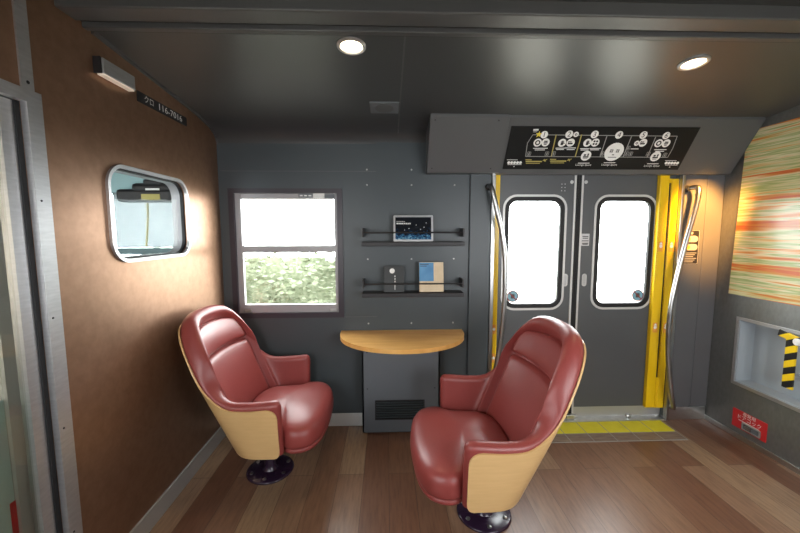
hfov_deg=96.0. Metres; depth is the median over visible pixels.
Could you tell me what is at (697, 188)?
grab rail
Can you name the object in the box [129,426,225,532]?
baseboard
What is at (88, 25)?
trim
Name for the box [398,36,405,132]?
trim
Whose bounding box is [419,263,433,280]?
print
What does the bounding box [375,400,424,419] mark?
vent grille
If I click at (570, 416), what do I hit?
door stop
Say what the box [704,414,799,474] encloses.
baseboard
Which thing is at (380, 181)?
wall
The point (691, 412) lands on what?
baseboard
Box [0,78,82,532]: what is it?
trim
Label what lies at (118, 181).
trim
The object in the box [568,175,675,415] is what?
door
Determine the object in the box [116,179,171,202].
equipment box
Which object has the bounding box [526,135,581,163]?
print
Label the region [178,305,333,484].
swivel chair
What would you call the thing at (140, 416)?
wall
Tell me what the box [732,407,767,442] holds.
sign
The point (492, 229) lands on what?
trim
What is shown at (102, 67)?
wall light
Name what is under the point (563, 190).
door
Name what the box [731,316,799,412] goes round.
wall niche
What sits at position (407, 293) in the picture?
wall shelf
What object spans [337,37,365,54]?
recessed light
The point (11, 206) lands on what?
door
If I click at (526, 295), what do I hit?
ground
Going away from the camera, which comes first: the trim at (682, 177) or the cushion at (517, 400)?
the cushion at (517, 400)
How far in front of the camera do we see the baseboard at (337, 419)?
2.68 m
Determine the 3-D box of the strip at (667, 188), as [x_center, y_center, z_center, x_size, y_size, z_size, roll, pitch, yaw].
[1.954,0.211,2.700,0.134,1.758,0.043,0,6,-2]
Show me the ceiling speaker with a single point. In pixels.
(375, 107)
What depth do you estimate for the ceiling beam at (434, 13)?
1.33 m
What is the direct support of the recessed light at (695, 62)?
in the ceiling at (248, 88)
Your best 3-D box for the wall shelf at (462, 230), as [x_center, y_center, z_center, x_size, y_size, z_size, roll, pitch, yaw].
[0.089,-0.206,2.508,0.706,0.122,0.125,0,6,-2]
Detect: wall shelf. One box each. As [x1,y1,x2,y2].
[361,228,464,245]
[362,277,463,297]
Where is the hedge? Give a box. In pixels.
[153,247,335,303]
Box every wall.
[0,0,224,532]
[112,142,724,416]
[705,105,799,468]
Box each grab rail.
[485,183,507,368]
[665,185,701,409]
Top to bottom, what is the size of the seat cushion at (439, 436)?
0.149 m
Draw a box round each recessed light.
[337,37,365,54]
[677,55,710,70]
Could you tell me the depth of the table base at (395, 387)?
2.56 m
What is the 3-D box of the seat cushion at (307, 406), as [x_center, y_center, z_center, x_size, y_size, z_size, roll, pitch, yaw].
[-0.664,0.844,2.163,0.501,0.149,0.646,0,6,-2]
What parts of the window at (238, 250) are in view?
sash rail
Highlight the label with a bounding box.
[683,230,699,264]
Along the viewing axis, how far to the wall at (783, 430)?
2.53 m
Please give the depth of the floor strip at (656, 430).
2.59 m
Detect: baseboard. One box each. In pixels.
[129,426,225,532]
[328,413,362,425]
[668,406,704,419]
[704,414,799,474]
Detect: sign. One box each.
[502,126,700,169]
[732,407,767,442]
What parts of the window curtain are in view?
pull cord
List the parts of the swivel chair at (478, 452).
plate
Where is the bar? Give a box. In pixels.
[778,329,799,389]
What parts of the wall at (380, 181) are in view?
wall panel, wall panel, wall panel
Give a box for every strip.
[492,175,499,369]
[552,420,687,442]
[643,175,678,407]
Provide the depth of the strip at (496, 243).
2.64 m
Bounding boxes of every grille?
[375,104,393,112]
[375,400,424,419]
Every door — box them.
[0,96,55,532]
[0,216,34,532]
[496,175,578,411]
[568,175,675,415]
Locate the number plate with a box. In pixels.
[136,90,186,125]
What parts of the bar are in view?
lever mount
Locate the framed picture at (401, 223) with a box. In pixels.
[393,215,432,241]
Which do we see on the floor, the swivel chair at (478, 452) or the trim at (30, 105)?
the swivel chair at (478, 452)
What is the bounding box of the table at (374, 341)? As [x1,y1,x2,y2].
[340,329,463,353]
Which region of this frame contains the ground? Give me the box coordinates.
[507,288,642,302]
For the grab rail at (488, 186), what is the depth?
2.51 m
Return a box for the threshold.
[563,415,664,421]
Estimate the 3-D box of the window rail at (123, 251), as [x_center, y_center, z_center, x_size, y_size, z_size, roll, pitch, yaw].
[-1.829,-0.108,2.520,0.485,0.047,0.024,0,6,-2]
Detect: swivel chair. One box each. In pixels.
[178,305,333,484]
[410,316,585,532]
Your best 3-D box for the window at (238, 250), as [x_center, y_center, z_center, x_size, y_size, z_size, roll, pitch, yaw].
[-0.801,-0.089,2.575,0.789,0.919,0.064,0,6,-2]
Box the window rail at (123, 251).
[117,248,171,254]
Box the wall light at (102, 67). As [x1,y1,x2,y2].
[92,56,134,91]
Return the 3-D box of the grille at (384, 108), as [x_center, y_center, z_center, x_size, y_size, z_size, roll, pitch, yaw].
[-0.092,-0.938,2.136,0.110,0.002,0.110,0,0,-2]
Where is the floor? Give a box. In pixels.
[149,419,799,532]
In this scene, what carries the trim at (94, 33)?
attached to the wall at (140, 416)
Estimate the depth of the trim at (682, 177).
2.63 m
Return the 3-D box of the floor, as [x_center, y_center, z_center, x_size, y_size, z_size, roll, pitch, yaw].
[-0.039,1.350,1.307,4.995,0.050,2.980,0,6,-2]
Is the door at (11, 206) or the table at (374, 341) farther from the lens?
the table at (374, 341)
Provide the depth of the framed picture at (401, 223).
2.49 m
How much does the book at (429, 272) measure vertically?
0.209 m
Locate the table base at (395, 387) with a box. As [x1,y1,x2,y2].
[362,351,439,432]
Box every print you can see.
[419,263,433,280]
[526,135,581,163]
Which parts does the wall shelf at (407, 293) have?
rail rod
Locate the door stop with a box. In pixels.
[565,413,577,419]
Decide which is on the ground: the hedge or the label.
the hedge
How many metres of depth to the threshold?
2.77 m
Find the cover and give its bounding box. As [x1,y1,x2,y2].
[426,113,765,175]
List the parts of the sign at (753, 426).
release frame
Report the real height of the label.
0.255 m
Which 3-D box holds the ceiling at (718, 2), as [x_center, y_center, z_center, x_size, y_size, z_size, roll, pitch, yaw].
[-0.023,-0.908,0.458,4.995,0.040,1.730,0,6,-2]
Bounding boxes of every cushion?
[209,338,268,402]
[253,381,333,448]
[410,406,508,499]
[486,354,550,440]
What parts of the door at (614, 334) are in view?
kick plate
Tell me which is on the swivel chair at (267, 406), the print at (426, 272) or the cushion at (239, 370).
the cushion at (239, 370)
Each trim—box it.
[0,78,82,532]
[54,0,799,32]
[81,21,799,41]
[91,31,217,144]
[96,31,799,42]
[111,172,143,192]
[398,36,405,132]
[487,174,495,372]
[663,175,685,420]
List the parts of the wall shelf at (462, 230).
rail rod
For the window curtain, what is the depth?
2.52 m
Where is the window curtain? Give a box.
[113,194,173,246]
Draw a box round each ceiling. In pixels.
[0,31,799,143]
[514,0,799,5]
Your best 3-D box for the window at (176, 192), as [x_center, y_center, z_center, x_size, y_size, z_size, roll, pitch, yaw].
[-1.265,-0.253,1.808,0.087,0.430,0.610,0,6,-2]
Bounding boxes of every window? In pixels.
[105,165,190,261]
[227,188,343,317]
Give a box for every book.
[384,266,403,291]
[419,262,443,291]
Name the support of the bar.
attached to the wall niche
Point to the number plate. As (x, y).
(142, 98)
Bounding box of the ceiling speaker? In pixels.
[369,101,398,113]
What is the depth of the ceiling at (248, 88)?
1.82 m
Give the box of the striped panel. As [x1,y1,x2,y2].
[728,117,799,305]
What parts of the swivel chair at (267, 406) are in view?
plate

